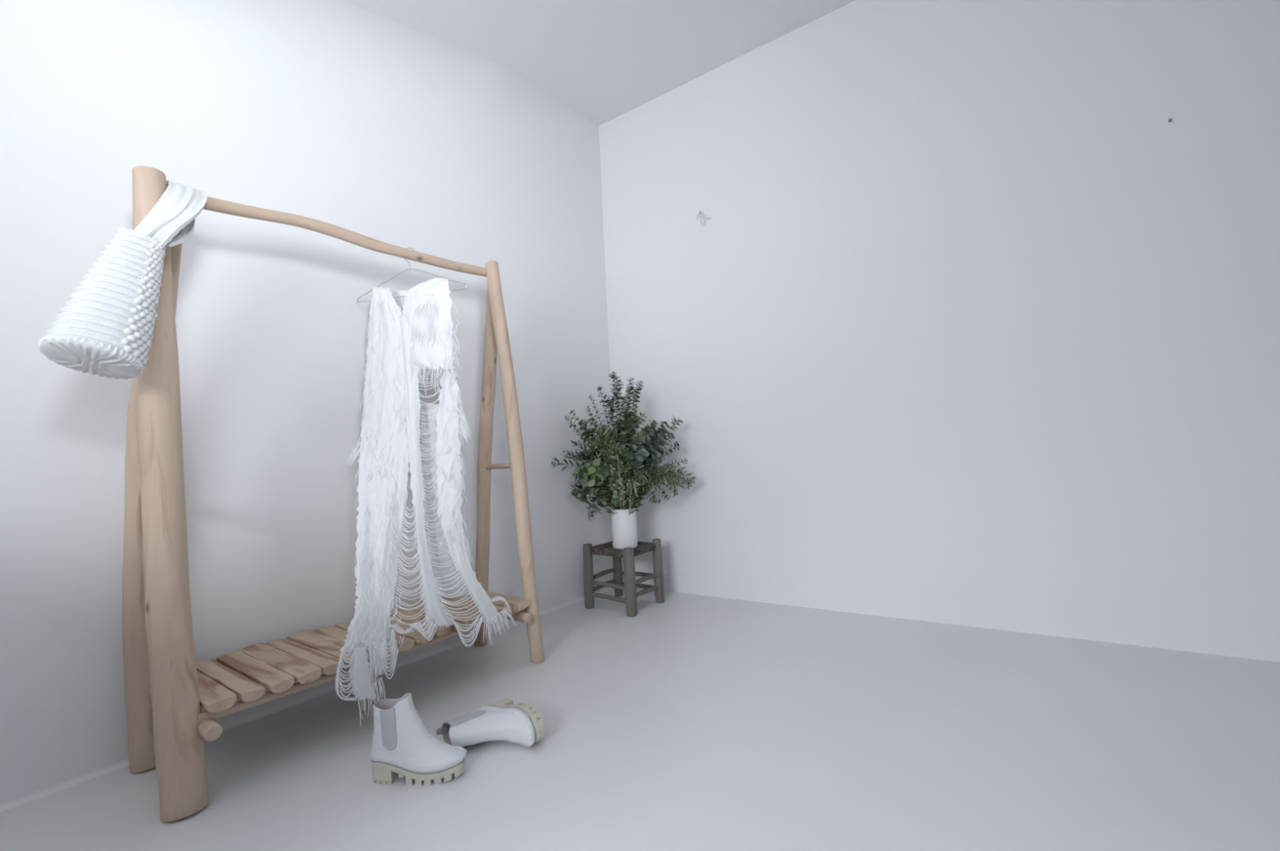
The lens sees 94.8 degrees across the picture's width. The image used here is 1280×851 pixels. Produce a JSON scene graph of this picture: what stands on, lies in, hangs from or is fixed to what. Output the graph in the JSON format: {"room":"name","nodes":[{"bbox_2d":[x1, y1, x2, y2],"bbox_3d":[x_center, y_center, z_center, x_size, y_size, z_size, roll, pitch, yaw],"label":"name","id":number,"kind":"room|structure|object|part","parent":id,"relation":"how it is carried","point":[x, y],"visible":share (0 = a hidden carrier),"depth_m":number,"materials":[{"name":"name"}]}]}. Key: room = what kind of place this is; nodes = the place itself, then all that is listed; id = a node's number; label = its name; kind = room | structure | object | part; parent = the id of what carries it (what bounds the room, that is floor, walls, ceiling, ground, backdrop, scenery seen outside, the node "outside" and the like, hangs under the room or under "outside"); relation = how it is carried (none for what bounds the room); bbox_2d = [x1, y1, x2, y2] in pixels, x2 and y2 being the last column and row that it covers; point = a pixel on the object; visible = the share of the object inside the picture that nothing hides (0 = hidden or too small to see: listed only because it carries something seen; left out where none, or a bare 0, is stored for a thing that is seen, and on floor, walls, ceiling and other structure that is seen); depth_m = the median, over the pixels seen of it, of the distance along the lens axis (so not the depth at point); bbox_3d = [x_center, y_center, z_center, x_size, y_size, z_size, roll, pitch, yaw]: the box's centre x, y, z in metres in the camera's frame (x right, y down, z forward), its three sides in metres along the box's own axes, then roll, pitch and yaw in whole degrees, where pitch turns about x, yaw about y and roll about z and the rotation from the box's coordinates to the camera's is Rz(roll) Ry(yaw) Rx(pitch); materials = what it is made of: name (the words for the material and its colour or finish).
{"room":"dressing room","nodes":[
{"label":"dressing room","id":0,"kind":"room"},
{"bbox_2d":[0,0,613,813],"bbox_3d":[-1.666,-0.410,1.557,0.343,2.803,5.020,-4,-2,37],"label":"wall","id":1,"kind":"structure","parent":0,"point":[337,113],"depth_m":2.04,"materials":[{"name":"white paint"}]},
{"bbox_2d":[589,507,593,519],"bbox_3d":[-0.275,0.501,3.349,0.012,0.070,0.028,-4,-2,37],"label":"wall socket","id":2,"kind":"object","parent":1,"relation":"attached to","point":[591,515],"visible":0.73,"depth_m":3.34,"materials":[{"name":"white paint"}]},
{"bbox_2d":[340,0,855,125],"bbox_3d":[-0.418,-1.657,0.831,3.290,1.197,5.600,-4,-2,37],"label":"ceiling","id":3,"kind":"structure","parent":0,"point":[603,60],"depth_m":2.73,"materials":[{"name":"paint"}]},
{"bbox_2d":[0,588,1279,850],"bbox_3d":[-0.310,0.962,0.755,3.350,0.100,5.650,-4,-2,37],"label":"floor","id":4,"kind":"structure","parent":0,"point":[687,722],"depth_m":1.60,"materials":[{"name":"grey concrete"}]},
{"bbox_2d":[121,165,544,822],"bbox_3d":[-0.976,0.138,2.069,0.504,1.681,1.264,-4,-2,37],"label":"clothes rack","id":5,"kind":"object","parent":4,"relation":"on","point":[166,689],"visible":0.8,"depth_m":1.67,"materials":[{"name":"brown wood"}]},
{"bbox_2d":[37,180,207,379],"bbox_3d":[-1.257,-0.399,1.491,0.184,0.581,0.456,-3,-1,1],"label":"bag","id":6,"kind":"object","parent":5,"relation":"hanging from","point":[105,327],"visible":1,"depth_m":1.38,"materials":[{"name":"white fabric"}]},
{"bbox_3d":[-1.409,0.183,1.699,0.260,1.610,0.093,-3,-1,23],"label":"leg","id":7,"kind":"part","parent":5,"relation":"part of","materials":[{"name":"brown wood"}]},
{"bbox_3d":[-1.236,0.139,1.534,0.248,1.681,0.100,-4,-2,37],"label":"leg","id":8,"kind":"part","parent":5,"relation":"part of","materials":[{"name":"brown wood"}]},
{"bbox_3d":[-0.999,-0.658,2.076,0.042,0.063,1.131,-4,-2,37],"label":"rail","id":9,"kind":"part","parent":5,"relation":"part of","materials":[{"name":"brown wood"}]},
{"bbox_3d":[-0.808,0.751,1.942,0.031,0.032,1.155,-4,-2,37],"label":"shelf rail","id":10,"kind":"part","parent":5,"relation":"part of","materials":[{"name":"brown wood"}]},
{"bbox_2d":[356,247,467,302],"bbox_3d":[-0.875,-0.584,2.235,0.485,0.186,0.003,-3,-1,15],"label":"wire hanger","id":11,"kind":"object","parent":5,"relation":"hanging from","point":[409,269],"visible":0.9,"depth_m":2.23,"materials":[{"name":"grey metal"}]},
{"bbox_2d":[335,278,515,726],"bbox_3d":[-0.874,0.178,2.104,0.464,1.444,0.698,-4,-2,37],"label":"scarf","id":12,"kind":"object","parent":11,"relation":"hanging from","point":[410,336],"visible":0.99,"depth_m":2.11,"materials":[{"name":"white fabric"}]},
{"bbox_3d":[-0.895,0.092,2.010,0.189,1.268,0.535,-2,-1,-12],"label":"panel","id":13,"kind":"part","parent":12,"relation":"part of","materials":[{"name":"white fabric"}]},
{"bbox_3d":[-0.803,0.140,2.105,0.122,1.129,0.302,-1,-2,-44],"label":"skirt panel","id":14,"kind":"part","parent":12,"relation":"part of","materials":[{"name":"white fabric"}]},
{"bbox_3d":[-0.749,0.274,2.173,0.178,0.722,0.159,-4,-2,37],"label":"panel","id":15,"kind":"part","parent":12,"relation":"part of","materials":[{"name":"white fabric"}]},
{"bbox_3d":[-0.633,0.172,2.145,0.223,1.142,0.113,-2,-1,-13],"label":"skirt panel","id":16,"kind":"part","parent":12,"relation":"part of","materials":[{"name":"white fabric"}]},
{"bbox_3d":[-0.678,0.167,2.581,0.211,1.604,0.070,-3,-1,28],"label":"leg","id":17,"kind":"part","parent":5,"relation":"part of","materials":[{"name":"brown wood"}]},
{"bbox_3d":[-0.524,0.127,2.443,0.236,1.666,0.062,-4,-2,37],"label":"leg","id":18,"kind":"part","parent":5,"relation":"part of","materials":[{"name":"brown wood"}]},
{"bbox_2d":[369,693,466,786],"bbox_3d":[-0.596,0.833,1.577,0.250,0.219,0.087,-3,-1,-1],"label":"boot","id":19,"kind":"object","parent":4,"relation":"on","point":[402,744],"visible":1,"depth_m":1.55,"materials":[{"name":"white leather"}]},
{"bbox_2d":[435,698,544,747],"bbox_3d":[-0.436,0.893,1.726,0.232,0.091,0.264,-2,-2,-43],"label":"boot","id":20,"kind":"object","parent":4,"relation":"on","point":[519,723],"visible":0.97,"depth_m":1.71,"materials":[{"name":"white leather"}]},
{"bbox_2d":[582,538,664,617],"bbox_3d":[-0.087,0.784,3.116,0.352,0.336,0.323,-4,-2,37],"label":"wooden stool","id":21,"kind":"object","parent":4,"relation":"on","point":[630,584],"visible":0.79,"depth_m":3.08,"materials":[{"name":"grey wood"}]},
{"bbox_3d":[-0.272,0.793,3.099,0.054,0.336,0.053,-4,-2,37],"label":"leg","id":22,"kind":"part","parent":21,"relation":"part of","materials":[{"name":"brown wood"}]},
{"bbox_3d":[-0.127,0.790,3.311,0.054,0.336,0.053,-4,-2,37],"label":"leg","id":23,"kind":"part","parent":21,"relation":"part of","materials":[{"name":"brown wood"}]},
{"bbox_3d":[-0.092,0.652,3.121,0.284,0.032,0.262,-4,-2,37],"label":"woven seat","id":24,"kind":"part","parent":21,"relation":"part of","materials":[{"name":"brown wicker"}]},
{"bbox_2d":[611,508,637,549],"bbox_3d":[-0.082,0.539,3.103,0.132,0.205,0.132,-4,-2,37],"label":"vase","id":25,"kind":"object","parent":21,"relation":"on","point":[624,533],"visible":0.8,"depth_m":3.04,"materials":[{"name":"white ceramic"}]},
{"bbox_2d":[551,371,696,515],"bbox_3d":[-0.079,0.162,3.064,0.705,0.918,0.369,-3,-1,18],"label":"bouquet","id":26,"kind":"object","parent":25,"relation":"in","point":[621,485],"visible":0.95,"depth_m":3.04,"materials":[{"name":"green plant"}]},
{"bbox_3d":[-0.049,0.778,2.926,0.059,0.336,0.060,-4,-2,37],"label":"leg","id":27,"kind":"part","parent":21,"relation":"part of","materials":[{"name":"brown wood"}]},
{"bbox_3d":[0.099,0.776,3.143,0.054,0.336,0.054,-4,-2,37],"label":"leg","id":28,"kind":"part","parent":21,"relation":"part of","materials":[{"name":"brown wood"}]},
{"bbox_2d":[599,0,1279,662],"bbox_3d":[1.145,-0.617,2.804,3.355,3.005,0.170,-3,-1,32],"label":"wall","id":29,"kind":"structure","parent":0,"point":[961,328],"depth_m":2.53,"materials":[{"name":"white paint"}]},
{"bbox_2d":[696,211,711,226],"bbox_3d":[0.346,-1.128,3.201,0.088,0.086,0.016,-4,-2,37],"label":"wire hook","id":30,"kind":"object","parent":29,"relation":"attached to","point":[701,213],"visible":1,"depth_m":3.20,"materials":[{"name":"beige"}]}
]}

